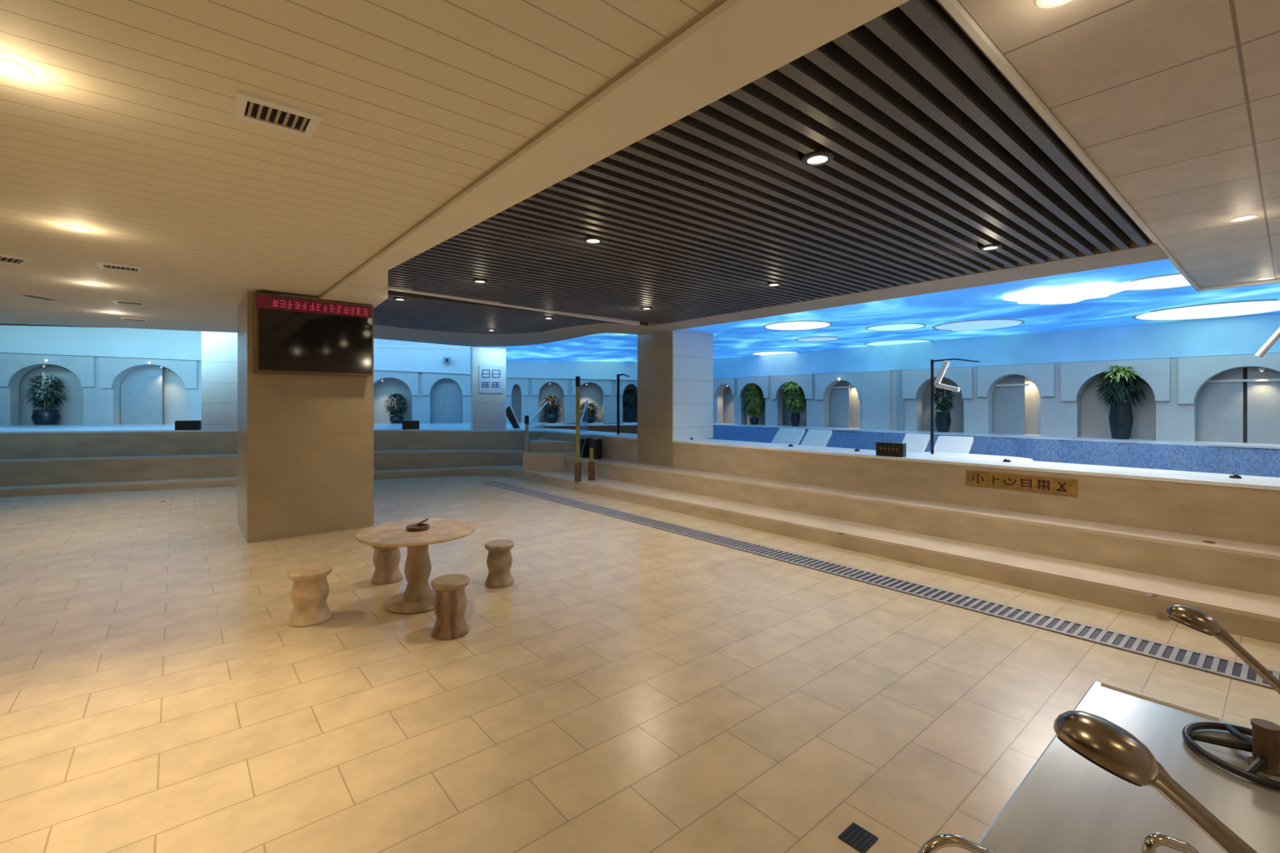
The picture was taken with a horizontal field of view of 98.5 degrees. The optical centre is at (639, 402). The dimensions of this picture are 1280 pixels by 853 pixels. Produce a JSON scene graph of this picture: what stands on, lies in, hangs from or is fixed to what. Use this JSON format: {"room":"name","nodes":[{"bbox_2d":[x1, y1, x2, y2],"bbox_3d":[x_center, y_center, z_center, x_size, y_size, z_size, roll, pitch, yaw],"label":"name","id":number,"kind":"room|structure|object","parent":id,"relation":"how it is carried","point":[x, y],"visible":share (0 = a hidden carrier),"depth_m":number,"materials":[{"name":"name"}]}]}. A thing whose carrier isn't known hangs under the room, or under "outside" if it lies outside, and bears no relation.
{"room":"spa","nodes":[
{"label":"spa","id":0,"kind":"room"},
{"bbox_2d":[0,422,524,430],"bbox_3d":[-11.720,1.062,12.714,18.888,1.076,5.730,0,0,-11],"label":"pool deck","id":1,"kind":"object","parent":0,"point":[508,425],"visible":0.1,"depth_m":13.93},
{"bbox_2d":[0,324,637,380],"bbox_3d":[-10.465,-1.370,16.108,22.670,1.320,0.760,0,0,-11],"label":"wall","id":2,"kind":"structure","parent":0,"point":[135,343],"depth_m":15.30,"materials":[{"name":"paint"}]},
{"bbox_2d":[373,344,462,349],"bbox_3d":[-7.966,-1.660,16.195,5.247,0.080,0.040,0,0,-11],"label":"trim","id":3,"kind":"structure","parent":2,"relation":"attached to","point":[375,345],"depth_m":16.44,"materials":[{"name":"white paint"}]},
{"bbox_2d":[0,353,637,425],"bbox_3d":[-10.447,-0.350,16.014,22.670,2.100,0.250,0,0,-11],"label":"wall","id":4,"kind":"structure","parent":0,"point":[100,406],"depth_m":15.46,"materials":[{"name":"paint"}]},
{"bbox_2d":[0,352,95,386],"bbox_3d":[-15.885,-0.870,14.782,2.193,0.893,0.090,0,0,-11],"label":"arch surround","id":5,"kind":"object","parent":4,"relation":"attached to","point":[83,366],"visible":1,"depth_m":14.75,"materials":[{"name":"paint"}]},
{"bbox_2d":[120,364,162,424],"bbox_3d":[-13.975,-0.249,15.477,1.008,1.787,0.030,0,0,-11],"label":"door","id":6,"kind":"structure","parent":4,"relation":"in","point":[141,388],"depth_m":15.47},
{"bbox_2d":[98,356,198,388],"bbox_3d":[-13.546,-0.819,15.246,2.337,0.856,0.090,0,0,-11],"label":"arch surround","id":7,"kind":"object","parent":4,"relation":"attached to","point":[109,367],"visible":0.99,"depth_m":15.16,"materials":[{"name":"paint"}]},
{"bbox_2d":[373,370,418,395],"bbox_3d":[-7.464,-0.588,16.453,1.635,0.754,0.090,0,0,-11],"label":"arch surround","id":8,"kind":"object","parent":4,"relation":"attached to","point":[411,379],"visible":0.75,"depth_m":16.50,"materials":[{"name":"paint"}]},
{"bbox_2d":[422,372,470,395],"bbox_3d":[-5.836,-0.561,16.776,1.443,0.692,0.090,0,0,-11],"label":"arch surround","id":9,"kind":"object","parent":4,"relation":"attached to","point":[463,380],"visible":0.97,"depth_m":16.72,"materials":[{"name":"paint"}]},
{"bbox_2d":[431,378,462,423],"bbox_3d":[-5.932,-0.080,17.073,0.979,1.449,0.030,0,0,-11],"label":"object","id":10,"kind":"structure","parent":4,"relation":"in","point":[446,393],"depth_m":17.05,"materials":[{"name":"white paint"}]},
{"bbox_2d":[506,377,528,395],"bbox_3d":[-3.890,-0.498,17.162,0.805,0.556,0.090,0,0,-11],"label":"arch surround","id":11,"kind":"object","parent":4,"relation":"attached to","point":[522,383],"visible":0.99,"depth_m":17.14,"materials":[{"name":"paint"}]},
{"bbox_2d":[532,377,568,395],"bbox_3d":[-2.830,-0.490,17.373,1.116,0.533,0.090,0,0,-11],"label":"arch surround","id":12,"kind":"object","parent":4,"relation":"attached to","point":[537,384],"visible":0.98,"depth_m":17.31,"materials":[{"name":"paint"}]},
{"bbox_2d":[571,378,611,395],"bbox_3d":[-1.543,-0.492,17.628,1.267,0.498,0.090,0,0,-11],"label":"arch surround","id":13,"kind":"object","parent":4,"relation":"attached to","point":[605,384],"visible":0.8,"depth_m":17.64,"materials":[{"name":"paint"}]},
{"bbox_2d":[18,364,637,425],"bbox_3d":[-10.394,-0.350,16.458,22.946,2.100,0.100,0,0,-11],"label":"wall","id":14,"kind":"structure","parent":0,"point":[174,392],"depth_m":15.84,"materials":[{"name":"paint"}]},
{"bbox_2d":[547,422,637,426],"bbox_3d":[-10.336,0.693,16.164,22.946,0.095,0.500,0,0,-11],"label":"floor","id":15,"kind":"structure","parent":0,"point":[557,424],"depth_m":17.68,"materials":[{"name":"white tile"}]},
{"bbox_2d":[22,371,69,425],"bbox_3d":[-16.056,-0.095,14.933,0.928,1.480,0.928,0,0,-40],"label":"potted plant","id":16,"kind":"object","parent":15,"relation":"on","point":[46,416],"visible":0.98,"depth_m":14.79,"materials":[{"name":"green plant"}]},
{"bbox_2d":[384,393,408,423],"bbox_3d":[-7.345,0.185,16.655,0.760,0.920,0.814,0,0,-40],"label":"potted plant","id":17,"kind":"object","parent":15,"relation":"on","point":[395,418],"visible":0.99,"depth_m":16.54,"materials":[{"name":"green plant"}]},
{"bbox_2d":[540,395,562,422],"bbox_3d":[-2.829,0.203,17.536,0.749,0.885,0.756,0,0,-40],"label":"potted plant","id":18,"kind":"object","parent":15,"relation":"on","point":[553,417],"visible":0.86,"depth_m":17.40,"materials":[{"name":"green plant"}]},
{"bbox_2d":[622,388,637,422],"bbox_3d":[-0.338,0.094,18.047,0.700,1.102,0.696,0,0,-5],"label":"potted plant","id":19,"kind":"object","parent":15,"relation":"on","point":[629,415],"visible":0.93,"depth_m":17.90,"materials":[{"name":"green plant"}]},
{"bbox_2d":[0,475,1279,852],"bbox_3d":[-3.929,1.650,7.150,23.200,0.100,24.000,0,0,-40],"label":"floor","id":20,"kind":"structure","parent":0,"point":[633,687],"depth_m":3.06,"materials":[{"name":"tile"}]},
{"bbox_2d":[237,290,373,543],"bbox_3d":[-4.364,0.165,7.189,1.335,2.870,1.280,0,0,-40],"label":"column","id":21,"kind":"structure","parent":20,"relation":"on","point":[305,442],"depth_m":6.66,"materials":[{"name":"brown stone"}]},
{"bbox_2d":[253,293,372,376],"bbox_3d":[-3.883,-0.781,6.609,1.212,0.888,0.227,0,0,-40],"label":"led display","id":22,"kind":"object","parent":21,"relation":"attached to","point":[296,335],"visible":1,"depth_m":6.48,"materials":[{"name":"black plastic"}]},
{"bbox_2d":[287,564,332,627],"bbox_3d":[-2.430,1.413,4.066,0.287,0.375,0.287,0,0,-40],"label":"stool","id":23,"kind":"object","parent":20,"relation":"on","point":[309,593],"visible":1,"depth_m":3.98,"materials":[{"name":"beige wood"}]},
{"bbox_2d":[370,545,403,584],"bbox_3d":[-2.282,1.423,4.977,0.269,0.355,0.269,0,0,-40],"label":"stool","id":24,"kind":"object","parent":20,"relation":"on","point":[386,560],"visible":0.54,"depth_m":4.88,"materials":[{"name":"beige wood"}]},
{"bbox_2d":[355,518,475,613],"bbox_3d":[-1.774,1.307,4.409,0.894,0.586,0.894,0,0,-40],"label":"stone table","id":25,"kind":"object","parent":20,"relation":"on","point":[418,597],"visible":0.93,"depth_m":4.33,"materials":[{"name":"beige stone"}]},
{"bbox_2d":[431,573,470,640],"bbox_3d":[-1.316,1.413,3.836,0.256,0.375,0.256,0,0,-40],"label":"stool","id":26,"kind":"object","parent":20,"relation":"on","point":[450,605],"visible":1,"depth_m":3.75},
{"bbox_2d":[484,539,514,588],"bbox_3d":[-1.240,1.417,4.872,0.256,0.365,0.256,0,0,-40],"label":"stool","id":27,"kind":"object","parent":20,"relation":"on","point":[500,560],"visible":1,"depth_m":4.79,"materials":[{"name":"beige wood"}]},
{"bbox_2d":[523,439,576,471],"bbox_3d":[-1.627,1.225,12.131,1.523,0.750,1.280,0,0,6],"label":"stair","id":28,"kind":"structure","parent":20,"relation":"on","point":[544,455],"depth_m":11.56,"materials":[{"name":"stone"}]},
{"bbox_2d":[528,400,547,452],"bbox_3d":[-2.317,0.525,12.512,0.044,1.121,1.544,0,0,6],"label":"rail","id":29,"kind":"object","parent":28,"relation":"on","point":[538,424],"visible":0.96,"depth_m":12.54,"materials":[{"name":"white"}]},
{"bbox_2d":[0,431,1279,546],"bbox_3d":[-2.780,1.075,9.261,25.255,1.050,9.427,0,0,17],"label":"step","id":30,"kind":"structure","parent":20,"relation":"on","point":[1252,515],"depth_m":6.68,"materials":[{"name":"stone"}]},
{"bbox_2d":[965,470,1077,496],"bbox_3d":[3.871,0.817,5.650,0.020,0.155,0.970,0,0,-40],"label":"wall plaque","id":31,"kind":"object","parent":30,"relation":"attached to","point":[1006,481],"visible":1,"depth_m":5.61,"materials":[{"name":"gold metal"}]},
{"bbox_2d":[0,452,1279,597],"bbox_3d":[-2.843,1.325,9.085,25.227,0.550,9.733,0,0,17],"label":"step","id":32,"kind":"structure","parent":20,"relation":"on","point":[1251,574],"depth_m":6.50,"materials":[{"name":"stone"}]},
{"bbox_2d":[0,448,1279,559],"bbox_3d":[-2.934,1.087,8.618,24.322,0.134,8.785,0,0,17],"label":"step tread","id":33,"kind":"structure","parent":32,"relation":"on","point":[1255,549],"depth_m":5.97,"materials":[{"name":"stone"}]},
{"bbox_2d":[637,330,711,466],"bbox_3d":[0.646,-0.100,10.264,1.030,2.600,0.930,0,0,-40],"label":"column","id":34,"kind":"structure","parent":32,"relation":"on","point":[655,350],"depth_m":9.89,"materials":[{"name":"brown stone"}]},
{"bbox_2d":[672,328,713,440],"bbox_3d":[0.960,-0.371,9.910,1.025,2.058,0.015,0,0,-40],"label":"cladding","id":35,"kind":"object","parent":34,"relation":"attached to","point":[692,350],"visible":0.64,"depth_m":9.89,"materials":[{"name":"tile"}]},
{"bbox_2d":[0,469,1279,644],"bbox_3d":[-2.871,1.528,8.879,25.226,0.143,10.121,0,0,17],"label":"step","id":36,"kind":"structure","parent":20,"relation":"on","point":[1261,629],"depth_m":5.67,"materials":[{"name":"stone"}]},
{"bbox_2d":[0,465,1279,622],"bbox_3d":[-3.019,1.458,8.158,23.828,0.063,8.656,0,0,17],"label":"step tread","id":37,"kind":"structure","parent":36,"relation":"on","point":[1259,606],"depth_m":5.38,"materials":[{"name":"stone"}]},
{"bbox_2d":[574,376,581,481],"bbox_3d":[-1.128,0.480,10.035,0.100,1.910,0.100,0,0,16],"label":"post","id":38,"kind":"object","parent":37,"relation":"on","point":[577,465],"visible":1,"depth_m":10.01,"materials":[{"name":"yellow metal"}]},
{"bbox_2d":[579,400,587,458],"bbox_3d":[-1.082,0.516,10.453,0.043,1.118,0.804,0,0,6],"label":"rail","id":39,"kind":"object","parent":38,"relation":"attached to","point":[584,419],"visible":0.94,"depth_m":10.46,"materials":[{"name":"white"}]},
{"bbox_2d":[837,822,878,852],"bbox_3d":[0.801,1.597,2.026,0.110,0.006,0.100,0,0,-40],"label":"floor drain","id":40,"kind":"object","parent":20,"relation":"on","point":[855,836],"visible":1,"depth_m":2.02,"materials":[{"name":"black plastic"}]},
{"bbox_2d":[842,824,875,850],"bbox_3d":[0.801,1.594,2.025,0.090,0.002,0.079,0,0,-40],"label":"grille","id":41,"kind":"object","parent":40,"relation":"attached to","point":[855,836],"depth_m":2.02,"materials":[{"name":"metal"}]},
{"bbox_2d":[482,480,1279,689],"bbox_3d":[0.526,1.595,6.882,0.310,0.011,11.050,0,0,-40],"label":"drain grate","id":42,"kind":"object","parent":20,"relation":"on","point":[1236,670],"visible":0.99,"depth_m":4.34,"materials":[{"name":"plastic"}]},
{"bbox_2d":[977,680,1279,852],"bbox_3d":[1.527,1.247,0.515,1.558,0.706,2.021,0,0,-40],"label":"countertop","id":43,"kind":"structure","parent":20,"relation":"on","point":[1066,802],"depth_m":1.25,"materials":[{"name":"metal"}]},
{"bbox_2d":[917,833,992,852],"bbox_3d":[0.557,0.823,0.950,0.172,0.157,0.022,0,0,-2],"label":"rail","id":44,"kind":"object","parent":43,"relation":"on","point":[937,842],"visible":1,"depth_m":0.94,"materials":[{"name":"silver metal"}]},
{"bbox_2d":[1053,711,1257,852],"bbox_3d":[0.690,0.654,0.713,0.283,0.491,0.090,0,0,5],"label":"shower","id":45,"kind":"object","parent":43,"relation":"on","point":[1099,740],"visible":1,"depth_m":0.70,"materials":[{"name":"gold metal"}]},
{"bbox_2d":[1142,832,1199,852],"bbox_3d":[0.929,0.822,0.951,0.123,0.159,0.022,0,0,-3],"label":"rail","id":46,"kind":"object","parent":43,"relation":"on","point":[1151,842],"visible":1,"depth_m":0.94,"materials":[{"name":"silver metal"}]},
{"bbox_2d":[1165,604,1279,694],"bbox_3d":[1.193,0.655,1.068,0.263,0.490,0.080,0,0,32],"label":"shower","id":47,"kind":"object","parent":43,"relation":"on","point":[1193,618],"visible":1,"depth_m":1.08,"materials":[{"name":"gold metal"}]},
{"bbox_2d":[1182,718,1279,790],"bbox_3d":[1.557,0.846,1.385,0.282,0.108,0.281,0,0,-40],"label":"rack","id":48,"kind":"object","parent":43,"relation":"on","point":[1264,743],"visible":1,"depth_m":1.36,"materials":[{"name":"metal"}]},
{"bbox_2d":[0,0,1279,362],"bbox_3d":[-3.197,-1.286,6.133,22.990,0.108,21.500,0,0,-40],"label":"ceiling","id":49,"kind":"structure","parent":0,"point":[124,129],"depth_m":2.95,"materials":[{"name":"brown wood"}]},
{"bbox_2d":[0,253,31,265],"bbox_3d":[-5.597,-1.263,4.830,0.320,0.014,0.320,0,0,33],"label":"ceiling vent","id":50,"kind":"object","parent":49,"relation":"in","point":[3,258],"visible":1,"depth_m":4.88,"materials":[{"name":"white metal"}]},
{"bbox_2d":[0,56,34,77],"bbox_3d":[-2.389,-1.272,2.080,0.143,0.020,0.143,0,0,-40],"label":"recessed light","id":51,"kind":"object","parent":49,"relation":"in","point":[6,64],"visible":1,"depth_m":2.09,"materials":[{"name":"white paint"}]},
{"bbox_2d":[97,262,142,273],"bbox_3d":[-4.859,-1.263,5.164,0.300,0.014,0.250,0,0,-40],"label":"ceiling vent","id":52,"kind":"object","parent":49,"relation":"in","point":[101,264],"visible":1,"depth_m":5.16,"materials":[{"name":"white metal"}]},
{"bbox_2d":[233,89,321,138],"bbox_3d":[-1.598,-1.263,2.433,0.300,0.014,0.250,0,0,-40],"label":"ceiling vent","id":53,"kind":"object","parent":49,"relation":"in","point":[249,107],"visible":1,"depth_m":2.42,"materials":[{"name":"white metal"}]},
{"bbox_2d":[386,286,639,324],"bbox_3d":[-1.369,-1.249,7.286,0.090,0.062,3.834,0,0,44],"label":"trim","id":54,"kind":"structure","parent":49,"relation":"attached to","point":[392,288],"depth_m":7.07,"materials":[{"name":"white paint"}]},
{"bbox_2d":[316,0,727,298],"bbox_3d":[-0.154,-1.269,2.223,0.012,0.022,11.600,0,0,-40],"label":"trim","id":55,"kind":"structure","parent":49,"relation":"attached to","point":[716,4],"depth_m":2.37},
{"bbox_2d":[279,0,909,307],"bbox_3d":[-0.605,-1.260,2.759,1.328,0.060,13.000,0,0,-40],"label":"ceiling beam","id":56,"kind":"structure","parent":49,"relation":"attached to","point":[739,42],"depth_m":2.23,"materials":[{"name":"paint"}]},
{"bbox_2d":[373,238,1168,346],"bbox_3d":[-0.106,-1.325,7.907,11.228,0.190,3.579,0,0,36],"label":"trim","id":57,"kind":"structure","parent":49,"relation":"attached to","point":[1135,254],"depth_m":6.89,"materials":[{"name":"white paint"}]},
{"bbox_2d":[764,320,831,330],"bbox_3d":[2.646,-1.291,9.283,1.106,0.018,1.106,0,0,-40],"label":"dome light","id":58,"kind":"object","parent":49,"relation":"attached to","point":[788,325],"visible":1,"depth_m":9.22,"materials":[{"name":"paint"}]},
{"bbox_2d":[801,149,833,166],"bbox_3d":[0.892,-1.228,2.775,0.156,0.020,0.156,0,0,-40],"label":"recessed light","id":59,"kind":"object","parent":49,"relation":"in","point":[820,157],"visible":1,"depth_m":2.76,"materials":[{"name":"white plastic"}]},
{"bbox_2d":[865,323,926,331],"bbox_3d":[4.386,-1.291,9.483,0.949,0.018,0.949,0,0,-40],"label":"dome light","id":60,"kind":"object","parent":49,"relation":"attached to","point":[891,326],"visible":1,"depth_m":9.43,"materials":[{"name":"paint"}]},
{"bbox_2d":[864,338,933,346],"bbox_3d":[5.602,-1.291,11.984,1.347,0.018,1.347,0,0,-40],"label":"dome light","id":61,"kind":"object","parent":49,"relation":"attached to","point":[910,340],"visible":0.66,"depth_m":11.80,"materials":[{"name":"paint"}]},
{"bbox_2d":[866,340,928,345],"bbox_3d":[5.602,-1.293,11.984,1.270,0.014,1.270,0,0,-40],"label":"diffuser","id":62,"kind":"object","parent":61,"relation":"attached to","point":[881,342],"depth_m":11.81,"materials":[{"name":"white"}]},
{"bbox_2d":[932,319,1024,330],"bbox_3d":[5.627,-1.291,9.218,1.317,0.018,1.317,0,0,-40],"label":"dome light","id":63,"kind":"object","parent":49,"relation":"attached to","point":[980,324],"visible":1,"depth_m":9.14,"materials":[{"name":"paint"}]},
{"bbox_2d":[1032,0,1072,8],"bbox_3d":[1.300,-1.272,1.703,0.143,0.020,0.143,0,0,-40],"label":"recessed light","id":64,"kind":"object","parent":49,"relation":"in","point":[1040,3],"visible":1,"depth_m":1.75,"materials":[{"name":"white paint"}]},
{"bbox_2d":[935,0,1199,291],"bbox_3d":[3.546,-1.272,3.901,7.050,0.055,0.024,0,0,-40],"label":"trim","id":65,"kind":"structure","parent":49,"relation":"attached to","point":[953,7],"depth_m":2.32,"materials":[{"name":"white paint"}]},
{"bbox_2d":[1003,282,1138,303],"bbox_3d":[5.034,-1.272,6.573,1.184,0.055,1.161,0,0,-5],"label":"light","id":66,"kind":"object","parent":49,"relation":"attached to","point":[1072,294],"visible":1,"depth_m":6.47,"materials":[{"name":"white"}]},
{"bbox_2d":[1118,272,1191,290],"bbox_3d":[5.664,-1.291,5.885,0.897,0.018,0.897,0,0,-40],"label":"recessed light","id":67,"kind":"object","parent":49,"relation":"attached to","point":[1176,280],"visible":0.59,"depth_m":5.93,"materials":[{"name":"paint"}]},
{"bbox_2d":[1131,298,1279,320],"bbox_3d":[8.123,-1.291,7.800,1.754,0.018,1.754,0,0,-40],"label":"dome light","id":68,"kind":"object","parent":49,"relation":"attached to","point":[1242,308],"visible":1,"depth_m":7.78,"materials":[{"name":"paint"}]},
{"bbox_2d":[0,427,1279,490],"bbox_3d":[-2.781,0.604,9.259,25.255,0.168,9.432,0,0,17],"label":"ledge","id":69,"kind":"object","parent":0,"point":[1184,477],"visible":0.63,"depth_m":6.24,"materials":[{"name":"white stone"}]},
{"bbox_2d":[174,420,201,430],"bbox_3d":[-9.034,0.455,11.036,0.400,0.190,0.120,0,0,-22],"label":"sign box","id":70,"kind":"object","parent":69,"relation":"on","point":[179,424],"visible":1,"depth_m":10.99,"materials":[{"name":"black plastic"}]},
{"bbox_2d":[201,331,237,430],"bbox_3d":[-8.618,-0.660,11.624,0.749,2.720,0.900,0,0,-22],"label":"column","id":71,"kind":"structure","parent":69,"relation":"on","point":[219,349],"depth_m":11.17,"materials":[{"name":"tile"}]},
{"bbox_2d":[470,346,506,430],"bbox_3d":[-3.687,-0.660,13.402,0.782,2.720,0.500,0,0,-22],"label":"column","id":72,"kind":"structure","parent":69,"relation":"on","point":[487,411],"depth_m":13.17,"materials":[{"name":"tile"}]},
{"bbox_2d":[479,364,502,393],"bbox_3d":[-3.553,-0.554,13.163,0.556,0.661,0.024,0,0,-22],"label":"notice board","id":73,"kind":"object","parent":72,"relation":"attached to","point":[491,377],"visible":1,"depth_m":13.16,"materials":[{"name":"white plastic"}]},
{"bbox_2d":[875,441,906,457],"bbox_3d":[3.084,0.576,6.784,0.093,0.165,0.340,0,0,-40],"label":"sign box","id":74,"kind":"object","parent":69,"relation":"on","point":[886,449],"visible":1,"depth_m":6.74,"materials":[{"name":"black plastic"}]},
{"bbox_2d":[723,367,1247,442],"bbox_3d":[5.856,-0.050,12.840,0.100,1.500,19.900,0,0,-40],"label":"wall","id":75,"kind":"structure","parent":0,"point":[1095,422],"depth_m":10.65,"materials":[{"name":"paint"}]},
{"bbox_2d":[711,425,1279,477],"bbox_3d":[6.029,1.097,11.222,0.420,0.905,17.200,0,0,-40],"label":"wall","id":76,"kind":"structure","parent":0,"point":[1261,462],"depth_m":9.15,"materials":[{"name":"blue tile"}]},
{"bbox_2d":[713,422,1279,448],"bbox_3d":[6.125,0.630,11.760,1.080,0.030,17.900,0,0,-40],"label":"rim","id":77,"kind":"object","parent":76,"relation":"on","point":[1151,441],"visible":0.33,"depth_m":9.82,"materials":[{"name":"white tile"}]},
{"bbox_2d":[740,384,764,424],"bbox_3d":[3.168,0.060,15.337,0.804,1.109,0.801,0,0,-40],"label":"potted plant","id":78,"kind":"object","parent":77,"relation":"on","point":[753,420],"visible":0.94,"depth_m":15.21,"materials":[{"name":"green plant"}]},
{"bbox_2d":[779,381,806,426],"bbox_3d":[4.022,0.011,14.305,0.830,1.208,0.803,0,0,3],"label":"potted plant","id":79,"kind":"object","parent":77,"relation":"on","point":[795,417],"visible":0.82,"depth_m":14.19,"materials":[{"name":"green plant"}]},
{"bbox_2d":[928,384,955,431],"bbox_3d":[6.356,0.119,11.583,0.523,0.992,0.519,0,0,-40],"label":"potted plant","id":80,"kind":"object","parent":77,"relation":"on","point":[943,420],"visible":0.92,"depth_m":11.48,"materials":[{"name":"green plant"}]},
{"bbox_2d":[1091,364,1150,439],"bbox_3d":[8.144,-0.015,9.339,0.785,1.259,0.770,0,0,-6],"label":"potted plant","id":81,"kind":"object","parent":77,"relation":"on","point":[1121,419],"visible":0.94,"depth_m":9.23,"materials":[{"name":"green plant"}]},
{"bbox_2d":[713,312,1279,377],"bbox_3d":[6.333,-1.020,11.870,0.620,0.600,17.800,0,0,-40],"label":"wall","id":82,"kind":"structure","parent":0,"point":[1239,335],"depth_m":10.11,"materials":[{"name":"paint"}]},
{"bbox_2d":[713,352,1279,441],"bbox_3d":[6.191,-0.035,11.782,0.250,1.370,17.849,0,0,-40],"label":"wall","id":83,"kind":"structure","parent":0,"point":[1175,421],"depth_m":10.88,"materials":[{"name":"paint"}]},
{"bbox_2d":[713,377,736,395],"bbox_3d":[2.447,-0.470,15.995,0.090,0.480,0.822,0,0,-40],"label":"arch surround","id":84,"kind":"object","parent":83,"relation":"attached to","point":[717,382],"visible":0.99,"depth_m":15.91,"materials":[{"name":"paint"}]},
{"bbox_2d":[737,376,769,398],"bbox_3d":[3.117,-0.419,15.200,0.090,0.583,1.058,0,0,-40],"label":"arch surround","id":85,"kind":"object","parent":83,"relation":"attached to","point":[763,382],"visible":0.99,"depth_m":15.06,"materials":[{"name":"paint"}]},
{"bbox_2d":[771,373,813,399],"bbox_3d":[3.918,-0.403,14.248,0.090,0.615,1.229,0,0,-40],"label":"arch surround","id":86,"kind":"object","parent":83,"relation":"attached to","point":[805,381],"visible":0.99,"depth_m":14.09,"materials":[{"name":"paint"}]},
{"bbox_2d":[815,372,862,399],"bbox_3d":[4.831,-0.392,13.165,0.090,0.635,1.406,0,0,-40],"label":"arch surround","id":87,"kind":"object","parent":83,"relation":"attached to","point":[823,381],"visible":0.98,"depth_m":13.29,"materials":[{"name":"paint"}]},
{"bbox_2d":[830,380,849,427],"bbox_3d":[4.904,0.007,13.559,0.030,1.215,0.506,0,0,-40],"label":"door","id":88,"kind":"structure","parent":83,"relation":"in","point":[839,397],"depth_m":13.53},
{"bbox_2d":[862,370,891,430],"bbox_3d":[5.357,-0.043,12.501,0.100,1.345,0.635,0,0,-40],"label":"wall pier","id":89,"kind":"object","parent":83,"relation":"attached to","point":[876,384],"visible":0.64,"depth_m":12.44,"materials":[{"name":"paint"}]},
{"bbox_2d":[897,369,904,431],"bbox_3d":[5.728,-0.043,12.100,0.050,1.345,0.119,0,0,-40],"label":"wall pier","id":90,"kind":"object","parent":83,"relation":"attached to","point":[900,402],"visible":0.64,"depth_m":12.08,"materials":[{"name":"white paint"}]},
{"bbox_2d":[902,366,973,399],"bbox_3d":[6.199,-0.395,11.540,0.090,0.630,1.371,0,0,-40],"label":"arch surround","id":91,"kind":"object","parent":83,"relation":"attached to","point":[913,380],"visible":0.87,"depth_m":11.60,"materials":[{"name":"paint"}]},
{"bbox_2d":[993,374,1024,434],"bbox_3d":[7.221,0.007,10.807,0.030,1.215,0.529,0,0,-40],"label":"door","id":92,"kind":"structure","parent":83,"relation":"in","point":[1008,401],"depth_m":10.79,"materials":[{"name":"white paint"}]},
{"bbox_2d":[977,363,1054,396],"bbox_3d":[7.105,-0.411,10.464,0.090,0.597,1.243,0,0,-40],"label":"arch surround","id":93,"kind":"object","parent":83,"relation":"attached to","point":[1042,375],"visible":1,"depth_m":10.32,"materials":[{"name":"paint"}]},
{"bbox_2d":[1060,358,1170,400],"bbox_3d":[8.025,-0.368,9.371,0.090,0.683,1.415,0,0,-40],"label":"arch surround","id":94,"kind":"object","parent":83,"relation":"attached to","point":[1156,372],"visible":0.95,"depth_m":9.28,"materials":[{"name":"paint"}]},
{"bbox_2d":[1195,367,1243,443],"bbox_3d":[9.055,0.007,8.630,0.030,1.215,0.507,0,0,-40],"label":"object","id":95,"kind":"structure","parent":83,"relation":"in","point":[1219,405],"depth_m":8.61,"materials":[{"name":"white paint"}]},
{"bbox_2d":[1177,353,1279,404],"bbox_3d":[9.054,-0.345,8.149,0.090,0.730,1.579,0,0,-40],"label":"arch surround","id":96,"kind":"object","parent":83,"relation":"attached to","point":[1193,371],"visible":0.96,"depth_m":8.50,"materials":[{"name":"paint"}]},
{"bbox_2d":[1247,367,1279,444],"bbox_3d":[9.433,0.007,8.181,0.030,1.215,0.579,0,0,-40],"label":"door","id":97,"kind":"structure","parent":83,"relation":"in","point":[1263,397],"depth_m":8.27,"materials":[{"name":"white paint"}]},
{"bbox_3d":[4.386,1.540,9.773,4.700,0.080,17.100,0,0,-40],"label":"floor","id":98,"kind":"structure","parent":0,"visible":0},
{"bbox_2d":[770,427,804,444],"bbox_3d":[2.712,1.014,10.906,1.000,0.973,0.621,0,0,-40],"label":"lounger","id":99,"kind":"object","parent":98,"relation":"on","point":[784,436],"visible":0.23,"depth_m":11.10,"materials":[{"name":"white paint"}]},
{"bbox_2d":[800,429,831,446],"bbox_3d":[3.128,1.014,10.413,1.000,0.971,0.521,0,0,-40],"label":"lounger","id":100,"kind":"object","parent":98,"relation":"on","point":[817,437],"visible":0.27,"depth_m":10.61,"materials":[{"name":"white paint"}]},
{"bbox_2d":[902,433,929,453],"bbox_3d":[4.314,1.016,9.005,1.000,0.969,0.411,0,0,-40],"label":"lounger","id":101,"kind":"object","parent":98,"relation":"on","point":[914,442],"visible":0.24,"depth_m":9.20,"materials":[{"name":"white paint"}]},
{"bbox_2d":[933,435,973,453],"bbox_3d":[4.695,1.020,8.552,1.000,0.959,0.534,0,0,-40],"label":"lounger","id":102,"kind":"object","parent":98,"relation":"on","point":[953,444],"visible":0.22,"depth_m":8.77,"materials":[{"name":"white paint"}]},
{"bbox_2d":[930,358,979,453],"bbox_3d":[3.944,0.471,6.960,0.120,2.057,0.610,0,0,-40],"label":"shower","id":103,"kind":"object","parent":98,"relation":"on","point":[944,367],"visible":0.71,"depth_m":7.09,"materials":[{"name":"metal"}]},
{"bbox_2d":[914,452,1033,461],"bbox_3d":[4.377,1.113,7.409,1.000,0.775,1.440,0,0,-40],"label":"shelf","id":104,"kind":"object","parent":98,"relation":"on","point":[935,453],"visible":0.16,"depth_m":7.50,"materials":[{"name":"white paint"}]},
{"bbox_2d":[1254,327,1279,357],"bbox_3d":[6.519,0.293,5.610,0.058,2.413,0.362,0,0,-40],"label":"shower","id":105,"kind":"object","parent":98,"relation":"on","point":[1264,349],"visible":1,"depth_m":5.66,"materials":[{"name":"metal"}]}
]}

